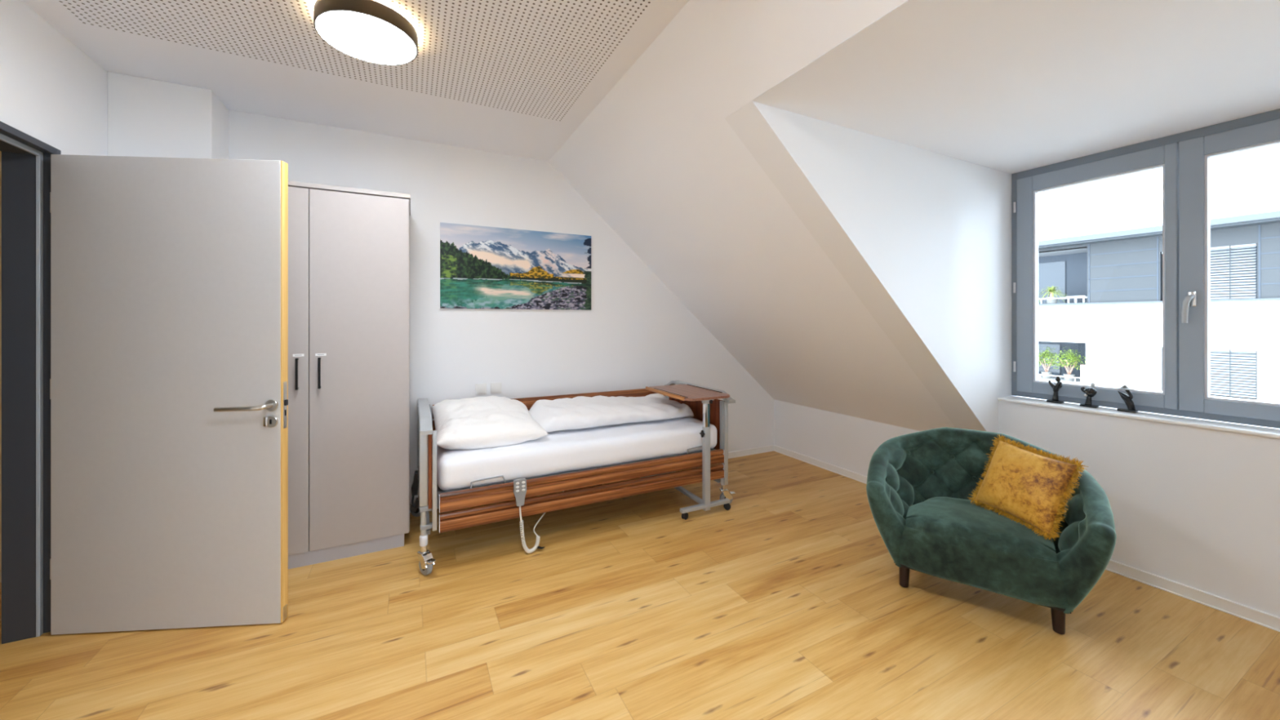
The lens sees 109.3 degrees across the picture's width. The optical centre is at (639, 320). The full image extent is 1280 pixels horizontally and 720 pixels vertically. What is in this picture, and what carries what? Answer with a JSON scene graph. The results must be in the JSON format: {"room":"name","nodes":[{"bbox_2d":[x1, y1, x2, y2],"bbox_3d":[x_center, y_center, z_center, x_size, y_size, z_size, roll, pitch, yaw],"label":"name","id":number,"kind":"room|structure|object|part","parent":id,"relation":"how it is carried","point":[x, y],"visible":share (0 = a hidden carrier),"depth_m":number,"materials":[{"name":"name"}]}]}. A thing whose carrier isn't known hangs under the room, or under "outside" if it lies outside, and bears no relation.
{"room":"care facility","nodes":[
{"label":"care facility","id":0,"kind":"room"},
{"bbox_2d":[0,151,1,582],"bbox_3d":[-2.419,0.039,-0.217,1.350,2.722,5.805,0,0,-27],"label":"wall","id":1,"kind":"structure","parent":0,"point":[0,151],"depth_m":2.42,"materials":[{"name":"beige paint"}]},
{"bbox_2d":[0,0,107,155],"bbox_3d":[-1.746,0.039,0.125,0.140,2.722,5.605,0,0,-27],"label":"wall","id":2,"kind":"structure","parent":0,"point":[52,92],"depth_m":2.02,"materials":[{"name":"white paint"}]},
{"bbox_2d":[0,120,61,644],"bbox_3d":[-2.461,0.312,1.542,0.155,2.176,1.108,0,0,-27],"label":"door frame","id":3,"kind":"structure","parent":2,"relation":"attached to","point":[25,158],"depth_m":1.99,"materials":[{"name":"grey metal"}]},
{"bbox_3d":[-2.398,-0.761,1.575,0.013,0.030,1.048,0,0,-27],"label":"casing","id":4,"kind":"part","parent":3,"relation":"part of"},
{"bbox_3d":[-2.642,0.312,2.055,0.013,2.176,0.030,0,0,-27],"label":"casing","id":5,"kind":"part","parent":3,"relation":"part of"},
{"bbox_2d":[49,154,288,635],"bbox_3d":[-2.130,0.329,2.037,0.988,2.131,0.108,0,0,-5],"label":"door","id":6,"kind":"structure","parent":2,"relation":"in","point":[169,379],"depth_m":2.05,"materials":[{"name":"laminate"}]},
{"bbox_3d":[-1.782,0.392,2.041,0.210,0.027,0.058,0,0,-5],"label":"lever","id":7,"kind":"part","parent":6,"relation":"part of","materials":[{"name":"silver metal"}]},
{"bbox_3d":[-1.651,0.393,2.109,0.004,0.215,0.022,0,0,-5],"label":"lock plate","id":8,"kind":"part","parent":6,"relation":"part of","materials":[{"name":"metal"}]},
{"bbox_3d":[-1.651,1.357,2.109,0.004,0.065,0.030,0,0,-5],"label":"edge scuff plate","id":9,"kind":"part","parent":6,"relation":"part of","materials":[{"name":"yellow wood"}]},
{"bbox_2d":[107,71,228,159],"bbox_3d":[-2.703,0.039,2.626,0.420,2.722,0.280,0,0,-27],"label":"box","id":10,"kind":"object","parent":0,"point":[147,117],"visible":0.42,"depth_m":2.50,"materials":[{"name":"white paint"}]},
{"bbox_2d":[21,0,688,161],"bbox_3d":[-0.676,-1.421,0.669,2.660,0.202,5.805,0,0,-27],"label":"ceiling","id":11,"kind":"structure","parent":0,"point":[513,77],"depth_m":2.28,"materials":[{"name":"white paint"}]},
{"bbox_3d":[-0.501,-1.326,0.545,2.200,0.012,4.425,0,0,-27],"label":"acoustic panel","id":12,"kind":"part","parent":11,"relation":"part of","materials":[{"name":"white wood"}]},
{"bbox_2d":[313,0,417,65],"bbox_3d":[-1.202,-1.277,2.008,0.394,0.086,0.394,0,0,-27],"label":"ceiling lamp","id":13,"kind":"object","parent":11,"relation":"attached to","point":[371,31],"visible":1,"depth_m":1.94,"materials":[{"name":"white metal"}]},
{"bbox_2d":[228,109,773,512],"bbox_3d":[-0.801,-0.061,3.861,5.330,2.922,0.200,0,0,-27],"label":"wall","id":14,"kind":"structure","parent":0,"point":[636,333],"depth_m":3.63,"materials":[{"name":"white paint"}]},
{"bbox_2d":[475,383,486,395],"bbox_3d":[-1.234,0.533,3.521,0.083,0.083,0.014,0,0,-27],"label":"wall switch","id":15,"kind":"object","parent":14,"relation":"attached to","point":[480,388],"visible":1,"depth_m":3.52,"materials":[{"name":"white plastic"}]},
{"bbox_2d":[490,382,501,393],"bbox_3d":[-1.133,0.533,3.572,0.083,0.083,0.014,0,0,-27],"label":"wall switch","id":16,"kind":"object","parent":14,"relation":"attached to","point":[495,388],"visible":1,"depth_m":3.56,"materials":[{"name":"white plastic"}]},
{"bbox_2d":[440,222,591,310],"bbox_3d":[-0.959,-0.410,3.656,1.197,0.640,0.021,0,0,-27],"label":"wall picture","id":17,"kind":"object","parent":14,"relation":"attached to","point":[482,267],"visible":1,"depth_m":3.61,"materials":[{"name":"multicoloured plastic"}]},
{"bbox_2d":[436,444,773,508],"bbox_3d":[-0.110,1.369,4.091,3.470,0.062,0.016,0,0,-27],"label":"baseboard","id":18,"kind":"structure","parent":14,"relation":"attached to","point":[766,448],"depth_m":4.73,"materials":[{"name":"white"}]},
{"bbox_2d":[0,450,1279,719],"bbox_3d":[-0.155,1.500,0.934,6.630,0.200,5.805,0,0,-27],"label":"floor","id":19,"kind":"structure","parent":0,"point":[788,602],"depth_m":1.98,"materials":[{"name":"brown wood"}]},
{"bbox_2d":[288,180,410,568],"bbox_3d":[-1.992,0.307,2.823,1.005,2.186,0.564,0,0,-27],"label":"wardrobe","id":20,"kind":"object","parent":19,"relation":"on","point":[348,248],"visible":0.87,"depth_m":2.67,"materials":[{"name":"laminate"}]},
{"bbox_3d":[-1.932,0.301,2.555,0.012,0.178,0.032,0,0,-27],"label":"handle","id":21,"kind":"part","parent":20,"relation":"part of","materials":[{"name":"black metal"}]},
{"bbox_3d":[-2.115,0.284,2.491,0.486,2.076,0.019,0,0,-27],"label":"door","id":22,"kind":"part","parent":20,"relation":"part of","materials":[{"name":"laminate"}]},
{"bbox_3d":[-1.838,0.301,2.603,0.012,0.178,0.032,0,0,-27],"label":"handle","id":23,"kind":"part","parent":20,"relation":"part of","materials":[{"name":"black metal"}]},
{"bbox_3d":[-1.999,-0.773,2.836,1.005,0.025,0.534,0,0,-27],"label":"panel","id":24,"kind":"part","parent":20,"relation":"part of","materials":[{"name":"laminate"}]},
{"bbox_2d":[409,380,735,575],"bbox_3d":[-0.461,0.973,3.334,2.232,0.855,0.968,0,0,-27],"label":"bed","id":25,"kind":"object","parent":19,"relation":"on","point":[579,487],"visible":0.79,"depth_m":2.88,"materials":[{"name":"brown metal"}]},
{"bbox_3d":[-1.568,0.818,3.241,0.042,0.415,0.040,0,0,-27],"label":"post","id":26,"kind":"part","parent":25,"relation":"part of","materials":[{"name":"silver metal"}]},
{"bbox_3d":[-1.199,0.818,2.515,0.042,0.415,0.040,0,0,-27],"label":"post","id":27,"kind":"part","parent":25,"relation":"part of","materials":[{"name":"silver metal"}]},
{"bbox_3d":[-1.372,0.582,2.880,0.063,0.074,0.953,0,0,-27],"label":"head rail","id":28,"kind":"part","parent":25,"relation":"part of","materials":[{"name":"silver metal"}]},
{"bbox_3d":[-1.351,0.825,2.884,0.018,0.430,0.855,0,0,-27],"label":"headboard","id":29,"kind":"part","parent":25,"relation":"part of","materials":[{"name":"brown wood"}]},
{"bbox_3d":[-0.642,0.775,3.745,1.948,0.101,0.030,0,0,-27],"label":"rail","id":30,"kind":"part","parent":25,"relation":"part of","materials":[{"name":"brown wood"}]},
{"bbox_2d":[513,478,545,553],"bbox_3d":[-0.576,1.169,2.897,0.126,0.456,0.565,0,0,29],"label":"bed remote control","id":31,"kind":"object","parent":25,"relation":"hanging from","point":[519,485],"visible":0.98,"depth_m":2.69,"materials":[{"name":"grey plastic"}]},
{"bbox_3d":[-0.642,0.665,3.745,1.948,0.102,0.030,0,0,-27],"label":"rail","id":32,"kind":"part","parent":25,"relation":"part of","materials":[{"name":"brown wood"}]},
{"bbox_3d":[-0.467,1.020,3.347,2.000,0.080,0.810,0,0,-27],"label":"bed frame","id":33,"kind":"part","parent":25,"relation":"part of","materials":[{"name":"brown wood"}]},
{"bbox_2d":[431,416,716,490],"bbox_3d":[-0.451,0.883,3.353,1.950,0.199,0.828,0,0,-27],"label":"mattress","id":34,"kind":"object","parent":25,"relation":"on","point":[570,450],"visible":0.64,"depth_m":2.94,"materials":[{"name":"white fabric"}]},
{"bbox_2d":[430,395,549,449],"bbox_3d":[-1.048,0.669,3.096,0.670,0.241,0.720,0,0,-27],"label":"pillow","id":35,"kind":"object","parent":34,"relation":"on","point":[489,421],"visible":1,"depth_m":2.90,"materials":[{"name":"white fabric"}]},
{"bbox_2d":[528,393,693,432],"bbox_3d":[-0.234,0.698,3.576,1.279,0.179,0.591,0,0,-27],"label":"duvet","id":36,"kind":"object","parent":34,"relation":"on","point":[580,411],"visible":0.95,"depth_m":3.39,"materials":[{"name":"white fabric"}]},
{"bbox_3d":[-0.246,1.129,2.965,1.948,0.099,0.030,0,0,-27],"label":"rail","id":37,"kind":"part","parent":25,"relation":"part of","materials":[{"name":"brown wood"}]},
{"bbox_3d":[-0.246,1.016,2.965,1.948,0.099,0.030,0,0,-27],"label":"rail","id":38,"kind":"part","parent":25,"relation":"part of","materials":[{"name":"brown wood"}]},
{"bbox_3d":[-0.244,1.130,3.409,0.753,0.159,0.200,0,0,-27],"label":"motor","id":39,"kind":"part","parent":25,"relation":"part of","materials":[{"name":"wood"}]},
{"bbox_3d":[0.455,0.825,3.801,0.018,0.430,0.855,0,0,-27],"label":"footboard","id":40,"kind":"part","parent":25,"relation":"part of","materials":[{"name":"brown wood"}]},
{"bbox_3d":[0.472,0.582,3.817,0.064,0.074,0.953,0,0,-27],"label":"foot rail","id":41,"kind":"part","parent":25,"relation":"part of","materials":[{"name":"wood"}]},
{"bbox_3d":[0.633,0.818,3.446,0.042,0.415,0.040,0,0,-27],"label":"post","id":42,"kind":"part","parent":25,"relation":"part of","materials":[{"name":"silver metal"}]},
{"bbox_2d":[642,384,730,519],"bbox_3d":[0.316,0.972,3.594,0.430,0.856,0.778,0,0,-27],"label":"table","id":43,"kind":"object","parent":19,"relation":"on","point":[689,393],"visible":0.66,"depth_m":3.28,"materials":[{"name":"laminate"}]},
{"bbox_3d":[0.453,0.815,3.265,0.026,0.052,0.052,0,0,-27],"label":"clamp knob","id":44,"kind":"part","parent":43,"relation":"part of","materials":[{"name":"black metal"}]},
{"bbox_2d":[866,426,1116,634],"bbox_3d":[1.747,1.012,2.369,0.964,0.775,0.618,0,0,36],"label":"sofa","id":45,"kind":"object","parent":19,"relation":"on","point":[919,485],"visible":0.84,"depth_m":2.19,"materials":[{"name":"green fabric"}]},
{"bbox_3d":[1.394,1.322,2.389,0.054,0.144,0.054,0,0,36],"label":"leg","id":46,"kind":"part","parent":45,"relation":"part of","materials":[{"name":"brown wood"}]},
{"bbox_3d":[1.689,1.111,2.288,0.676,0.292,0.418,0,0,36],"label":"seat","id":47,"kind":"part","parent":45,"relation":"part of","materials":[{"name":"green fabric"}]},
{"bbox_2d":[967,433,1088,540],"bbox_3d":[1.882,0.804,2.228,0.201,0.404,0.437,0,0,-17],"label":"cushion","id":48,"kind":"object","parent":45,"relation":"on","point":[1030,486],"visible":1,"depth_m":2.16,"materials":[{"name":"gold fabric"}]},
{"bbox_3d":[1.877,1.322,2.039,0.054,0.144,0.054,0,0,36],"label":"leg","id":49,"kind":"part","parent":45,"relation":"part of","materials":[{"name":"brown wood"}]},
{"bbox_2d":[548,0,955,431],"bbox_3d":[1.693,-0.341,1.873,2.655,2.383,5.605,0,0,-27],"label":"wall","id":50,"kind":"structure","parent":0,"point":[659,159],"depth_m":2.92,"materials":[{"name":"white paint"}]},
{"bbox_2d":[724,100,1018,432],"bbox_3d":[1.627,-0.151,2.749,2.609,2.004,0.202,0,0,-27],"label":"wall","id":51,"kind":"structure","parent":0,"point":[922,237],"depth_m":2.66,"materials":[{"name":"white paint"}]},
{"bbox_2d":[724,0,1279,173],"bbox_3d":[2.178,-1.127,1.665,2.609,0.252,2.635,0,0,-27],"label":"ceiling","id":52,"kind":"structure","parent":0,"point":[1011,86],"depth_m":1.84,"materials":[{"name":"white paint"}]},
{"bbox_2d":[773,396,1279,617],"bbox_3d":[2.868,0.966,2.469,0.350,0.868,5.605,0,0,-27],"label":"wall","id":53,"kind":"structure","parent":0,"point":[1196,508],"depth_m":2.35,"materials":[{"name":"white paint"}]},
{"bbox_2d":[773,444,1279,631],"bbox_3d":[2.707,1.369,2.382,0.016,0.062,5.595,0,0,-27],"label":"baseboard","id":54,"kind":"structure","parent":53,"relation":"attached to","point":[1247,613],"depth_m":2.32,"materials":[{"name":"white"}]},
{"bbox_2d":[997,395,1279,439],"bbox_3d":[2.961,0.522,2.062,0.183,0.019,2.232,0,0,-27],"label":"window sill","id":55,"kind":"structure","parent":53,"relation":"attached to","point":[1197,423],"depth_m":2.40,"materials":[{"name":"white stone"}]},
{"bbox_2d":[1046,376,1064,404],"bbox_3d":[2.594,0.429,2.835,0.044,0.168,0.074,0,0,-27],"label":"figurine","id":56,"kind":"object","parent":55,"relation":"on","point":[1055,388],"visible":1,"depth_m":2.82,"materials":[{"name":"black stone"}]},
{"bbox_3d":[2.600,0.404,2.816,0.018,0.052,0.032,0,0,-27],"label":"arm","id":57,"kind":"part","parent":56,"relation":"part of","materials":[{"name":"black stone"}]},
{"bbox_2d":[1079,382,1098,408],"bbox_3d":[2.665,0.440,2.692,0.047,0.147,0.074,0,0,-27],"label":"figurine","id":58,"kind":"object","parent":55,"relation":"on","point":[1090,392],"visible":1,"depth_m":2.68,"materials":[{"name":"black stone"}]},
{"bbox_3d":[2.657,0.418,2.694,0.023,0.046,0.063,0,0,-19],"label":"arm","id":59,"kind":"part","parent":58,"relation":"part of","materials":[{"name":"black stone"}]},
{"bbox_2d":[1115,385,1137,413],"bbox_3d":[2.737,0.439,2.554,0.076,0.148,0.085,0,0,-27],"label":"figurine","id":60,"kind":"object","parent":55,"relation":"on","point":[1129,402],"visible":1,"depth_m":2.54,"materials":[{"name":"black stone"}]},
{"bbox_2d":[1011,108,1279,428],"bbox_3d":[3.047,-0.244,2.106,0.138,1.513,2.231,0,0,-27],"label":"window","id":61,"kind":"structure","parent":53,"relation":"in","point":[1184,158],"depth_m":2.44,"materials":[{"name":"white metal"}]},
{"bbox_3d":[2.739,-0.237,2.763,0.068,1.431,0.720,0,0,-27],"label":"sash","id":62,"kind":"part","parent":61,"relation":"part of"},
{"bbox_3d":[2.862,-0.061,2.370,0.048,0.148,0.038,0,0,-27],"label":"handle","id":63,"kind":"part","parent":61,"relation":"part of","materials":[{"name":"silver metal"}]},
{"bbox_3d":[2.891,-0.112,2.375,0.012,0.080,0.032,0,0,-27],"label":"handle plate","id":64,"kind":"part","parent":61,"relation":"part of","materials":[{"name":"silver metal"}]},
{"bbox_3d":[3.067,-0.237,2.115,0.068,1.431,0.720,0,0,-27],"label":"sash","id":65,"kind":"part","parent":61,"relation":"part of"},
{"label":"outside","id":66,"kind":"structure","parent":0,"visible":0},
{"bbox_3d":[26.442,9.500,19.043,55.600,0.200,90.000,0,0,-27],"label":"ground","id":67,"kind":"structure","parent":66,"visible":0},
{"bbox_2d":[1038,207,1279,403],"bbox_3d":[17.654,3.025,15.700,7.100,12.750,29.400,0,0,-27],"label":"house","id":68,"kind":"structure","parent":67,"relation":"on","point":[1117,328],"depth_m":13.81,"materials":[{"name":"metal"}]},
{"bbox_3d":[15.487,1.500,17.403,0.060,1.200,1.000,0,0,-27],"label":"balcony door","id":69,"kind":"part","parent":68,"relation":"part of","materials":[{"name":"clear glass"}]},
{"bbox_2d":[1038,346,1064,378],"bbox_3d":[14.895,1.527,16.579,0.628,1.146,1.140,0,0,-27],"label":"bush","id":70,"kind":"object","parent":68,"relation":"on","point":[1043,355],"visible":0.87,"depth_m":16.52,"materials":[{"name":"green plant"}]},
{"bbox_2d":[1040,371,1052,378],"bbox_3d":[14.853,1.990,16.576,0.300,0.220,0.300,0,0,-27],"label":"planter","id":71,"kind":"object","parent":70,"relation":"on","point":[1042,372],"depth_m":16.48,"materials":[{"name":"white ceramic"}]},
{"bbox_3d":[15.555,-1.400,17.269,0.060,1.600,1.000,0,0,-27],"label":"balcony door","id":72,"kind":"part","parent":68,"relation":"part of","materials":[{"name":"clear glass"}]},
{"bbox_2d":[1038,285,1072,303],"bbox_3d":[14.783,-0.877,16.306,1.323,0.764,1.290,0,0,-27],"label":"potted palm","id":73,"kind":"object","parent":68,"relation":"on","point":[1051,290],"visible":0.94,"depth_m":16.19,"materials":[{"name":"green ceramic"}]},
{"bbox_2d":[1045,297,1057,303],"bbox_3d":[14.779,-0.720,16.280,0.320,0.240,0.320,0,0,-27],"label":"planter","id":74,"kind":"object","parent":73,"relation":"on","point":[1048,300],"depth_m":16.18,"materials":[{"name":"white ceramic"}]},
{"bbox_3d":[13.984,2.008,16.819,0.050,0.184,3.880,0,0,-27],"label":"railing","id":75,"kind":"part","parent":68,"relation":"part of","materials":[{"name":"white"}]},
{"bbox_3d":[13.990,-0.692,16.805,0.050,0.184,3.910,0,0,-27],"label":"railing","id":76,"kind":"part","parent":68,"relation":"part of","materials":[{"name":"white"}]},
{"bbox_2d":[1047,346,1085,381],"bbox_3d":[15.034,1.510,15.797,0.708,1.180,1.148,0,0,-27],"label":"potted shrub","id":77,"kind":"object","parent":68,"relation":"on","point":[1072,358],"visible":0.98,"depth_m":15.77,"materials":[{"name":"green plant"}]},
{"bbox_2d":[1063,373,1075,381],"bbox_3d":[14.961,1.990,15.812,0.300,0.220,0.300,0,0,-27],"label":"planter","id":78,"kind":"object","parent":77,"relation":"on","point":[1068,379],"depth_m":15.73,"materials":[{"name":"white ceramic"}]},
{"bbox_2d":[1066,295,1087,302],"bbox_3d":[15.194,-0.720,15.684,0.600,0.240,0.500,0,0,-27],"label":"table","id":79,"kind":"object","parent":68,"relation":"on","point":[1077,295],"visible":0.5,"depth_m":15.51,"materials":[{"name":"white"}]},
{"bbox_3d":[15.044,1.800,15.316,0.200,0.600,0.200,0,0,-27],"label":"corner post","id":80,"kind":"part","parent":68,"relation":"part of","materials":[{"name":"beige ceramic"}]},
{"bbox_3d":[16.184,1.450,12.440,0.006,1.320,0.016,0,0,-27],"label":"blind cord","id":81,"kind":"part","parent":68,"relation":"part of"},
{"bbox_3d":[16.184,-1.305,12.440,0.006,1.490,0.016,0,0,-27],"label":"blind cord","id":82,"kind":"part","parent":68,"relation":"part of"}
]}

